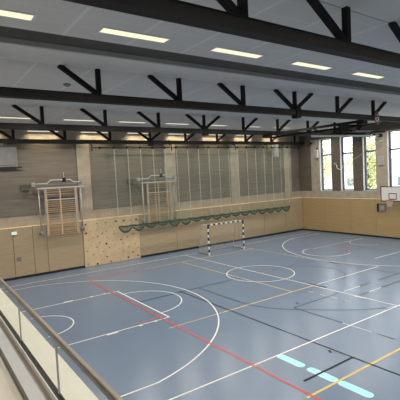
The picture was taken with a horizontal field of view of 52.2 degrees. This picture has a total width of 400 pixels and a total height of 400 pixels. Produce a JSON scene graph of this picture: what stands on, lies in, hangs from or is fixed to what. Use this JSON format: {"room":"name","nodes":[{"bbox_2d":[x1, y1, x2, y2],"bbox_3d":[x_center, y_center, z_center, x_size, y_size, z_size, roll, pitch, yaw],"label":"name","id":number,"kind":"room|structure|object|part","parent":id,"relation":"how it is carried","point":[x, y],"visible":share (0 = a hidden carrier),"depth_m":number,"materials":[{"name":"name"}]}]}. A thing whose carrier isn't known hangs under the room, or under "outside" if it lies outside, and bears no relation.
{"room":"sports hall","nodes":[
{"label":"sports hall","id":0,"kind":"room"},
{"bbox_2d":[0,289,98,399],"bbox_3d":[-4.340,1.654,5.514,2.996,0.373,36.100,-5,4,-35],"label":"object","id":1,"kind":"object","parent":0,"point":[20,379],"depth_m":3.53,"materials":[{"name":"beige glass"}]},
{"bbox_2d":[0,277,122,399],"bbox_3d":[-3.334,1.196,6.260,0.039,0.596,35.984,-5,4,-35],"label":"glass balustrade","id":2,"kind":"object","parent":1,"relation":"on","point":[88,371],"visible":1,"depth_m":3.02,"materials":[{"name":"brown metal"}]},
{"bbox_2d":[0,129,302,278],"bbox_3d":[-3.423,-0.646,28.511,31.120,9.020,0.615,-5,4,-35],"label":"wall","id":3,"kind":"structure","parent":0,"point":[40,163],"depth_m":27.70,"materials":[{"name":"wood"}]},
{"bbox_3d":[-11.963,3.201,22.327,3.296,2.930,0.120,-5,4,-35],"label":"wood panel","id":4,"kind":"part","parent":3,"relation":"part of","materials":[{"name":"beige wood"}]},
{"bbox_2d":[0,145,21,168],"bbox_3d":[-11.356,-2.401,22.679,2.650,1.320,0.270,-5,4,-35],"label":"box","id":5,"kind":"object","parent":3,"relation":"attached to","point":[8,153],"visible":1,"depth_m":22.95,"materials":[{"name":"grey paint"}]},
{"bbox_3d":[-11.388,-2.461,22.533,2.140,1.100,0.050,-5,4,-35],"label":"plate","id":6,"kind":"part","parent":5,"relation":"part of","materials":[{"name":"grey paint"}]},
{"bbox_2d":[12,227,35,276],"bbox_3d":[-10.139,3.038,23.547,1.056,2.930,0.171,-5,4,-35],"label":"door","id":7,"kind":"structure","parent":3,"relation":"in","point":[23,246],"depth_m":23.52,"materials":[{"name":"brown wood"}]},
{"bbox_3d":[-9.793,-1.263,23.996,5.180,4.300,0.090,-5,4,-35],"label":"acoustic panel","id":8,"kind":"part","parent":3,"relation":"part of","materials":[{"name":"brown wood"}]},
{"bbox_3d":[-9.405,2.968,24.116,0.756,2.930,0.120,-5,4,-35],"label":"wood panel","id":9,"kind":"part","parent":3,"relation":"part of","materials":[{"name":"beige wood"}]},
{"bbox_2d":[3,265,84,280],"bbox_3d":[-11.476,4.559,22.614,10.440,0.140,0.020,-5,4,-35],"label":"baseboard","id":10,"kind":"structure","parent":3,"relation":"attached to","point":[78,267],"depth_m":24.15,"materials":[{"name":"black rubber"}]},
{"bbox_2d":[21,172,84,236],"bbox_3d":[-8.677,0.240,24.416,3.560,3.740,0.640,-5,4,-35],"label":"wall bars","id":11,"kind":"object","parent":3,"relation":"attached to","point":[23,187],"visible":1,"depth_m":24.33,"materials":[{"name":"beige wood"}]},
{"bbox_3d":[-9.305,0.653,23.741,0.059,2.580,0.059,-4,3,-12],"label":"post","id":12,"kind":"part","parent":11,"relation":"part of","materials":[{"name":"metal"}]},
{"bbox_3d":[-8.997,0.755,23.874,0.060,2.810,0.050,-5,4,-35],"label":"rail","id":13,"kind":"part","parent":11,"relation":"part of","materials":[{"name":"wood"}]},
{"bbox_3d":[-8.944,0.738,23.935,0.070,2.750,0.060,-5,4,-35],"label":"post","id":14,"kind":"part","parent":11,"relation":"part of","materials":[{"name":"brown wood"}]},
{"bbox_3d":[-8.407,-0.943,24.347,2.860,0.044,0.044,-5,4,-35],"label":"tie rod","id":15,"kind":"part","parent":11,"relation":"part of","materials":[{"name":"grey paint"}]},
{"bbox_3d":[-8.290,0.679,24.393,0.070,2.750,0.060,-5,4,-35],"label":"post","id":16,"kind":"part","parent":11,"relation":"part of","materials":[{"name":"brown wood"}]},
{"bbox_3d":[-7.538,0.610,24.918,0.070,2.750,0.060,-5,4,-35],"label":"post","id":17,"kind":"part","parent":11,"relation":"part of","materials":[{"name":"brown wood"}]},
{"bbox_3d":[-7.469,0.615,24.942,0.060,2.810,0.050,-5,4,-35],"label":"rail","id":18,"kind":"part","parent":11,"relation":"part of","materials":[{"name":"metal"}]},
{"bbox_3d":[-7.287,0.468,25.152,0.059,2.580,0.059,-1,4,33],"label":"post","id":19,"kind":"part","parent":11,"relation":"part of","materials":[{"name":"metal"}]},
{"bbox_3d":[-8.203,2.858,24.956,2.136,2.930,0.120,-5,4,-35],"label":"wood panel","id":20,"kind":"part","parent":3,"relation":"part of","materials":[{"name":"beige wood"}]},
{"bbox_2d":[82,214,140,266],"bbox_3d":[-5.698,2.589,26.623,3.880,2.980,0.216,-5,4,-35],"label":"wall","id":21,"kind":"structure","parent":3,"relation":"attached to","point":[104,245],"depth_m":26.45,"materials":[{"name":"brown wood"}]},
{"bbox_3d":[-4.763,-1.723,27.513,5.350,4.300,0.090,-5,4,-35],"label":"acoustic panel","id":22,"kind":"part","parent":3,"relation":"part of","materials":[{"name":"brown wood"}]},
{"bbox_2d":[127,169,176,222],"bbox_3d":[-3.218,-0.259,28.233,3.560,3.740,0.640,-5,4,-35],"label":"wall bars","id":23,"kind":"object","parent":3,"relation":"attached to","point":[159,175],"visible":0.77,"depth_m":28.13,"materials":[{"name":"brown wood"}]},
{"bbox_3d":[-3.538,0.256,27.691,0.060,2.810,0.050,-5,4,-35],"label":"rail","id":24,"kind":"part","parent":23,"relation":"part of","materials":[{"name":"metal"}]},
{"bbox_3d":[-3.485,0.239,27.752,0.070,2.750,0.060,-5,4,-35],"label":"post","id":25,"kind":"part","parent":23,"relation":"part of","materials":[{"name":"brown wood"}]},
{"bbox_3d":[-2.831,0.180,28.209,0.070,2.750,0.060,-5,4,-35],"label":"post","id":26,"kind":"part","parent":23,"relation":"part of","materials":[{"name":"brown wood"}]},
{"bbox_3d":[-2.079,0.111,28.735,0.070,2.750,0.060,-5,4,-35],"label":"post","id":27,"kind":"part","parent":23,"relation":"part of","materials":[{"name":"brown wood"}]},
{"bbox_3d":[-2.932,2.376,28.641,2.956,2.930,0.120,-5,4,-35],"label":"wood panel","id":28,"kind":"part","parent":3,"relation":"part of","materials":[{"name":"beige wood"}]},
{"bbox_3d":[-0.529,2.156,30.321,2.876,2.930,0.120,-5,4,-35],"label":"wood panel","id":29,"kind":"part","parent":3,"relation":"part of","materials":[{"name":"beige wood"}]},
{"bbox_3d":[0.291,-2.185,31.047,5.020,4.300,0.090,-5,4,-35],"label":"acoustic panel","id":30,"kind":"part","parent":3,"relation":"part of","materials":[{"name":"brown wood"}]},
{"bbox_2d":[141,228,303,257],"bbox_3d":[2.703,3.263,32.528,16.500,0.140,0.020,-5,4,-35],"label":"baseboard","id":31,"kind":"structure","parent":3,"relation":"attached to","point":[172,251],"depth_m":31.57,"materials":[{"name":"black rubber"}]},
{"bbox_3d":[1.841,1.940,31.978,2.876,2.930,0.120,-5,4,-35],"label":"wood panel","id":32,"kind":"part","parent":3,"relation":"part of","materials":[{"name":"beige wood"}]},
{"bbox_3d":[4.211,1.723,33.635,2.876,2.930,0.120,-5,4,-35],"label":"wood panel","id":33,"kind":"part","parent":3,"relation":"part of","materials":[{"name":"beige wood"}]},
{"bbox_3d":[5.195,-2.633,34.476,5.220,4.300,0.090,-5,4,-35],"label":"acoustic panel","id":34,"kind":"part","parent":3,"relation":"part of","materials":[{"name":"brown wood"}]},
{"bbox_3d":[6.458,1.518,35.207,2.576,2.930,0.120,-5,4,-35],"label":"wood panel","id":35,"kind":"part","parent":3,"relation":"part of","materials":[{"name":"beige wood"}]},
{"bbox_3d":[8.428,1.338,36.584,2.196,2.930,0.120,-5,4,-35],"label":"wood panel","id":36,"kind":"part","parent":3,"relation":"part of","materials":[{"name":"beige wood"}]},
{"bbox_3d":[8.538,-2.939,36.813,1.080,4.300,0.090,-5,4,-35],"label":"acoustic panel","id":37,"kind":"part","parent":3,"relation":"part of","materials":[{"name":"brown wood"}]},
{"bbox_2d":[0,230,399,399],"bbox_3d":[8.298,4.098,14.555,28.020,0.006,36.300,-5,4,-35],"label":"floor","id":38,"kind":"structure","parent":0,"point":[302,314],"depth_m":15.26,"materials":[{"name":"blue rubber"}]},
{"bbox_2d":[198,220,244,255],"bbox_3d":[1.468,2.569,28.827,3.185,2.080,1.345,-5,4,-35],"label":"goal","id":39,"kind":"object","parent":38,"relation":"on","point":[235,221],"visible":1,"depth_m":28.89,"materials":[{"name":"white metal"}]},
{"bbox_3d":[0.585,2.735,27.439,0.080,2.000,0.080,-5,4,-35],"label":"goal post","id":40,"kind":"part","parent":39,"relation":"part of","materials":[{"name":"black metal"}]},
{"bbox_3d":[3.102,2.505,29.198,0.080,2.000,0.080,-5,4,-35],"label":"goal post","id":41,"kind":"part","parent":39,"relation":"part of","materials":[{"name":"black metal"}]},
{"bbox_2d":[0,0,399,131],"bbox_3d":[6.722,-4.583,13.311,31.520,0.220,37.000,-5,4,-35],"label":"ceiling","id":42,"kind":"structure","parent":0,"point":[64,33],"depth_m":12.29,"materials":[{"name":"grey paint"}]},
{"bbox_2d":[0,117,29,118],"bbox_3d":[-9.113,-4.102,20.420,1.800,0.012,0.380,-5,4,-35],"label":"recessed light","id":43,"kind":"object","parent":42,"relation":"in","point":[0,117],"visible":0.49,"depth_m":20.30,"materials":[{"name":"grey plastic"}]},
{"bbox_2d":[0,8,37,21],"bbox_3d":[-4.068,-3.618,7.782,1.800,0.012,0.380,-5,4,-35],"label":"recessed light","id":44,"kind":"object","parent":42,"relation":"in","point":[6,13],"visible":1,"depth_m":8.09,"materials":[{"name":"grey plastic"}]},
{"bbox_2d":[0,10,32,19],"bbox_3d":[-4.069,-3.620,7.782,1.660,0.007,0.280,-5,4,-35],"label":"diffuser","id":45,"kind":"object","parent":44,"relation":"attached to","point":[3,13],"depth_m":8.08,"materials":[{"name":"grey plastic"}]},
{"bbox_2d":[27,130,58,131],"bbox_3d":[-9.204,-4.147,23.922,1.760,0.280,0.160,-5,4,-35],"label":"recessed light","id":46,"kind":"object","parent":42,"relation":"hanging from","point":[27,130],"visible":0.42,"depth_m":23.82,"materials":[{"name":"grey plastic"}]},
{"bbox_2d":[63,119,94,120],"bbox_3d":[-6.550,-4.336,22.211,1.800,0.012,0.380,-5,4,-35],"label":"recessed light","id":47,"kind":"object","parent":42,"relation":"in","point":[63,119],"visible":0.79,"depth_m":22.18,"materials":[{"name":"grey plastic"}]},
{"bbox_2d":[80,131,107,132],"bbox_3d":[-6.646,-4.381,25.710,1.760,0.280,0.160,-5,4,-35],"label":"recessed light","id":48,"kind":"object","parent":42,"relation":"hanging from","point":[80,131],"visible":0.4,"depth_m":25.53,"materials":[{"name":"grey plastic"}]},
{"bbox_2d":[118,121,146,122],"bbox_3d":[-3.988,-4.570,24.003,1.800,0.012,0.380,-5,4,-35],"label":"recessed light","id":49,"kind":"object","parent":42,"relation":"in","point":[118,121],"visible":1,"depth_m":24.03,"materials":[{"name":"grey plastic"}]},
{"bbox_2d":[96,26,171,43],"bbox_3d":[-1.506,-3.852,9.573,1.800,0.012,0.380,-5,4,-35],"label":"recessed light","id":50,"kind":"object","parent":42,"relation":"in","point":[104,30],"visible":1,"depth_m":9.51,"materials":[{"name":"grey plastic"}]},
{"bbox_2d":[127,132,147,133],"bbox_3d":[-4.088,-4.615,27.499,1.760,0.280,0.160,-5,4,-35],"label":"recessed light","id":51,"kind":"object","parent":42,"relation":"hanging from","point":[127,132],"visible":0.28,"depth_m":27.33,"materials":[{"name":"grey plastic"}]},
{"bbox_2d":[0,129,303,145],"bbox_3d":[-3.419,-4.262,27.634,30.936,1.174,0.300,-5,4,-35],"label":"roof truss","id":52,"kind":"object","parent":42,"relation":"attached to","point":[11,140],"visible":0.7,"depth_m":26.98,"materials":[{"name":"black metal"}]},
{"bbox_3d":[-10.448,-3.768,22.802,0.130,0.780,0.130,-5,4,-35],"label":"truss post","id":53,"kind":"part","parent":52,"relation":"part of","materials":[{"name":"black metal"}]},
{"bbox_2d":[90,144,297,150],"bbox_3d":[0.881,-3.943,30.438,18.650,0.517,0.382,-5,4,-35],"label":"rail","id":54,"kind":"object","parent":52,"relation":"hanging from","point":[99,147],"visible":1,"depth_m":29.08,"materials":[{"name":"black metal"}]},
{"bbox_2d":[92,148,291,232],"bbox_3d":[0.710,-1.097,30.179,17.559,5.452,0.193,-5,4,-35],"label":"net","id":55,"kind":"object","parent":54,"relation":"hanging from","point":[135,226],"visible":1,"depth_m":29.09,"materials":[{"name":"fabric"}]},
{"bbox_2d":[272,144,278,156],"bbox_3d":[6.389,-4.173,34.649,0.540,1.030,0.540,-5,4,-35],"label":"speaker","id":56,"kind":"object","parent":52,"relation":"hanging from","point":[275,150],"visible":0.89,"depth_m":34.42},
{"bbox_2d":[0,105,368,136],"bbox_3d":[0.209,-4.143,22.460,30.936,1.174,0.300,-5,4,-35],"label":"roof truss","id":57,"kind":"object","parent":42,"relation":"attached to","point":[41,125],"visible":0.83,"depth_m":20.38,"materials":[{"name":"black metal"}]},
{"bbox_3d":[-6.820,-3.649,17.628,0.130,0.780,0.130,-5,4,-35],"label":"truss post","id":58,"kind":"part","parent":57,"relation":"part of","materials":[{"name":"black metal"}]},
{"bbox_3d":[-4.474,-3.864,19.268,0.130,0.780,0.130,-5,4,-35],"label":"truss post","id":59,"kind":"part","parent":57,"relation":"part of","materials":[{"name":"black metal"}]},
{"bbox_3d":[-2.128,-4.078,20.908,0.130,0.780,0.130,-5,4,-35],"label":"truss post","id":60,"kind":"part","parent":57,"relation":"part of","materials":[{"name":"black metal"}]},
{"bbox_3d":[0.217,-4.292,22.548,0.130,0.780,0.130,-5,4,-35],"label":"truss post","id":61,"kind":"part","parent":57,"relation":"part of","materials":[{"name":"black metal"}]},
{"bbox_3d":[0.283,-3.773,22.521,0.260,0.420,0.300,-5,4,-35],"label":"splice plate","id":62,"kind":"part","parent":57,"relation":"part of","materials":[{"name":"black metal"}]},
{"bbox_3d":[2.562,-4.507,24.188,0.130,0.780,0.130,-5,4,-35],"label":"truss post","id":63,"kind":"part","parent":57,"relation":"part of","materials":[{"name":"black metal"}]},
{"bbox_3d":[4.908,-4.721,25.828,0.130,0.780,0.130,-5,4,-35],"label":"truss post","id":64,"kind":"part","parent":57,"relation":"part of","materials":[{"name":"black metal"}]},
{"bbox_2d":[262,120,384,138],"bbox_3d":[6.527,-3.644,22.248,6.872,0.764,4.931,-2,4,18],"label":"frame","id":65,"kind":"object","parent":57,"relation":"hanging from","point":[343,127],"visible":0.99,"depth_m":21.84,"materials":[{"name":"black metal"}]},
{"bbox_3d":[8.751,-3.702,22.145,1.600,0.090,0.500,-5,4,-35],"label":"folded panel","id":66,"kind":"part","parent":65,"relation":"part of","materials":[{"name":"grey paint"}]},
{"bbox_2d":[0,65,399,124],"bbox_3d":[4.004,-3.958,17.056,30.936,1.296,0.392,-5,4,-35],"label":"roof truss","id":67,"kind":"object","parent":42,"relation":"attached to","point":[96,96],"depth_m":13.81,"materials":[{"name":"black metal"}]},
{"bbox_3d":[-3.054,-3.526,12.258,0.130,0.780,0.130,-5,4,-35],"label":"truss post","id":68,"kind":"part","parent":67,"relation":"part of","materials":[{"name":"black metal"}]},
{"bbox_3d":[-0.708,-3.740,13.898,0.130,0.780,0.130,-5,4,-35],"label":"truss post","id":69,"kind":"part","parent":67,"relation":"part of","materials":[{"name":"black metal"}]},
{"bbox_3d":[1.637,-3.954,15.538,0.130,0.780,0.130,-5,4,-35],"label":"truss post","id":70,"kind":"part","parent":67,"relation":"part of","materials":[{"name":"black metal"}]},
{"bbox_3d":[3.983,-4.169,17.178,0.130,0.780,0.130,-5,4,-35],"label":"truss post","id":71,"kind":"part","parent":67,"relation":"part of","materials":[{"name":"black metal"}]},
{"bbox_3d":[4.049,-3.649,17.151,0.260,0.420,0.300,-5,4,-35],"label":"splice plate","id":72,"kind":"part","parent":67,"relation":"part of","materials":[{"name":"black metal"}]},
{"bbox_3d":[6.328,-4.383,18.818,0.130,0.780,0.130,-5,4,-35],"label":"truss post","id":73,"kind":"part","parent":67,"relation":"part of","materials":[{"name":"black metal"}]},
{"bbox_3d":[8.674,-4.598,20.458,0.130,0.780,0.130,-5,4,-35],"label":"truss post","id":74,"kind":"part","parent":67,"relation":"part of","materials":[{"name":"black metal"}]},
{"bbox_3d":[8.795,-4.073,20.250,0.445,0.670,0.125,-5,4,-35],"label":"strap coil","id":75,"kind":"part","parent":67,"relation":"part of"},
{"bbox_2d":[63,0,399,68],"bbox_3d":[7.740,-3.896,11.720,30.936,1.174,0.300,-5,4,-35],"label":"roof truss","id":76,"kind":"object","parent":42,"relation":"attached to","point":[235,20],"visible":0.95,"depth_m":6.88,"materials":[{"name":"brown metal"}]},
{"bbox_3d":[0.712,-3.402,6.888,0.130,0.780,0.130,-5,4,-35],"label":"truss post","id":77,"kind":"part","parent":76,"relation":"part of","materials":[{"name":"black metal"}]},
{"bbox_3d":[3.058,-3.617,8.528,0.130,0.780,0.130,-5,4,-35],"label":"truss post","id":78,"kind":"part","parent":76,"relation":"part of","materials":[{"name":"black metal"}]},
{"bbox_2d":[208,46,265,58],"bbox_3d":[1.056,-4.086,11.365,1.800,0.012,0.380,-5,4,-35],"label":"recessed light","id":79,"kind":"object","parent":42,"relation":"in","point":[215,49],"visible":1,"depth_m":11.31,"materials":[{"name":"grey plastic"}]},
{"bbox_2d":[211,48,260,57],"bbox_3d":[1.056,-4.088,11.365,1.660,0.007,0.280,-5,4,-35],"label":"diffuser","id":80,"kind":"object","parent":79,"relation":"attached to","point":[219,50],"depth_m":11.32,"materials":[{"name":"grey plastic"}]},
{"bbox_2d":[289,61,334,69],"bbox_3d":[3.618,-4.321,13.156,1.800,0.012,0.380,-5,4,-35],"label":"recessed light","id":81,"kind":"object","parent":42,"relation":"in","point":[297,63],"visible":1,"depth_m":13.12,"materials":[{"name":"grey plastic"}]},
{"bbox_2d":[349,72,386,78],"bbox_3d":[6.180,-4.555,14.947,1.800,0.012,0.380,-5,4,-35],"label":"recessed light","id":82,"kind":"object","parent":42,"relation":"in","point":[362,74],"visible":1,"depth_m":14.91,"materials":[{"name":"grey plastic"}]},
{"bbox_2d":[298,121,399,237],"bbox_3d":[20.209,-1.439,21.650,0.415,9.020,38.350,-5,4,-35],"label":"wall","id":83,"kind":"structure","parent":0,"point":[336,210],"depth_m":33.23,"materials":[{"name":"brown wood"}]},
{"bbox_3d":[9.560,-3.039,36.703,0.380,4.430,1.420,-5,4,-35],"label":"corner panel","id":84,"kind":"part","parent":83,"relation":"part of","materials":[{"name":"brown wood"}]},
{"bbox_2d":[309,142,318,157],"bbox_3d":[9.873,-4.349,35.420,0.774,1.420,0.360,-1,4,33],"label":"wall speaker","id":85,"kind":"object","parent":83,"relation":"attached to","point":[310,143],"visible":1,"depth_m":35.22,"materials":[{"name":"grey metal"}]},
{"bbox_3d":[10.136,1.275,36.180,0.120,2.930,2.488,-5,4,-35],"label":"wood panel","id":86,"kind":"part","parent":83,"relation":"part of","materials":[{"name":"beige wood"}]},
{"bbox_2d":[319,138,331,190],"bbox_3d":[10.827,-2.996,34.862,0.380,4.430,1.230,-5,4,-35],"label":"window","id":87,"kind":"structure","parent":83,"relation":"in","point":[320,140],"depth_m":35.25,"materials":[{"name":"grey metal"}]},
{"bbox_3d":[11.571,1.322,34.133,0.120,2.930,2.488,-5,4,-35],"label":"wood panel","id":88,"kind":"part","parent":83,"relation":"part of","materials":[{"name":"beige wood"}]},
{"bbox_2d":[340,137,353,190],"bbox_3d":[12.009,-2.957,33.175,0.380,4.430,1.210,-5,4,-35],"label":"window","id":89,"kind":"structure","parent":83,"relation":"in","point":[342,153],"depth_m":33.55,"materials":[{"name":"grey metal"}]},
{"bbox_2d":[304,229,399,238],"bbox_3d":[19.800,2.998,22.461,0.020,0.120,36.080,-5,4,-35],"label":"baseboard","id":90,"kind":"structure","parent":83,"relation":"attached to","point":[304,229],"depth_m":32.98,"materials":[{"name":"black rubber"}]},
{"bbox_3d":[12.920,1.366,32.210,0.120,2.930,2.188,-5,4,-35],"label":"wood panel","id":91,"kind":"part","parent":83,"relation":"part of","materials":[{"name":"beige wood"}]},
{"bbox_2d":[362,133,376,190],"bbox_3d":[13.177,-2.919,31.509,0.380,4.430,1.160,-5,4,-35],"label":"window","id":92,"kind":"structure","parent":83,"relation":"in","point":[364,143],"depth_m":31.88,"materials":[{"name":"grey metal"}]},
{"bbox_2d":[378,156,383,164],"bbox_3d":[13.549,-2.957,30.553,0.100,0.680,0.470,-5,4,-35],"label":"air vent","id":93,"kind":"object","parent":83,"relation":"in","point":[380,158],"visible":1,"depth_m":30.51,"materials":[{"name":"grey metal"}]},
{"bbox_2d":[377,204,385,211],"bbox_3d":[13.674,0.575,30.765,0.180,0.600,0.640,-5,4,-35],"label":"control box","id":94,"kind":"object","parent":83,"relation":"attached to","point":[380,207],"visible":1,"depth_m":30.74,"materials":[{"name":"grey paint"}]},
{"bbox_3d":[14.269,1.411,30.286,0.120,2.930,2.488,-5,4,-35],"label":"wood panel","id":95,"kind":"part","parent":83,"relation":"part of","materials":[{"name":"beige wood"}]},
{"bbox_2d":[380,186,399,206],"bbox_3d":[13.854,-0.286,29.162,1.591,1.413,1.800,-5,4,-35],"label":"basketball hoop","id":96,"kind":"object","parent":83,"relation":"attached to","point":[390,194],"visible":1,"depth_m":29.09,"materials":[{"name":"white plastic"}]},
{"bbox_2d":[387,129,399,185],"bbox_3d":[14.357,-2.880,29.827,0.380,4.430,1.230,-5,4,-35],"label":"window","id":97,"kind":"structure","parent":83,"relation":"in","point":[389,149],"depth_m":30.22,"materials":[{"name":"grey metal"}]},
{"label":"outside","id":98,"kind":"structure","parent":0,"visible":0},
{"bbox_3d":[40.935,-1.120,78.673,98.380,0.250,170.000,-5,4,-35],"label":"ground","id":99,"kind":"structure","parent":98,"visible":0},
{"bbox_2d":[323,140,330,186],"bbox_3d":[14.370,-3.389,52.049,4.643,9.965,4.530,-5,4,-35],"label":"tree","id":100,"kind":"object","parent":99,"relation":"on","point":[326,172],"visible":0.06,"depth_m":51.34,"materials":[{"name":"green plant"}]},
{"bbox_2d":[323,140,331,185],"bbox_3d":[19.504,-5.262,65.364,6.376,11.628,6.424,-5,4,-35],"label":"tree","id":101,"kind":"object","parent":99,"relation":"on","point":[324,148],"visible":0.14,"depth_m":64.39,"materials":[{"name":"green plant"}]},
{"bbox_2d":[346,141,375,185],"bbox_3d":[20.442,-3.435,51.022,4.014,9.565,4.050,-5,4,-35],"label":"tree","id":102,"kind":"object","parent":99,"relation":"on","point":[351,157],"visible":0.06,"depth_m":51.16,"materials":[{"name":"green plant"}]},
{"bbox_2d":[324,158,399,188],"bbox_3d":[42.514,-5.759,91.890,13.000,7.200,35.000,-5,4,-35],"label":"house","id":103,"kind":"structure","parent":99,"relation":"on","point":[395,161],"depth_m":92.94,"materials":[{"name":"grey tile"}]},
{"bbox_2d":[352,136,375,188],"bbox_3d":[18.590,-2.710,45.133,3.303,8.993,3.270,-5,4,-35],"label":"tree","id":104,"kind":"object","parent":99,"relation":"on","point":[370,168],"visible":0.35,"depth_m":44.54,"materials":[{"name":"green plant"}]}
]}

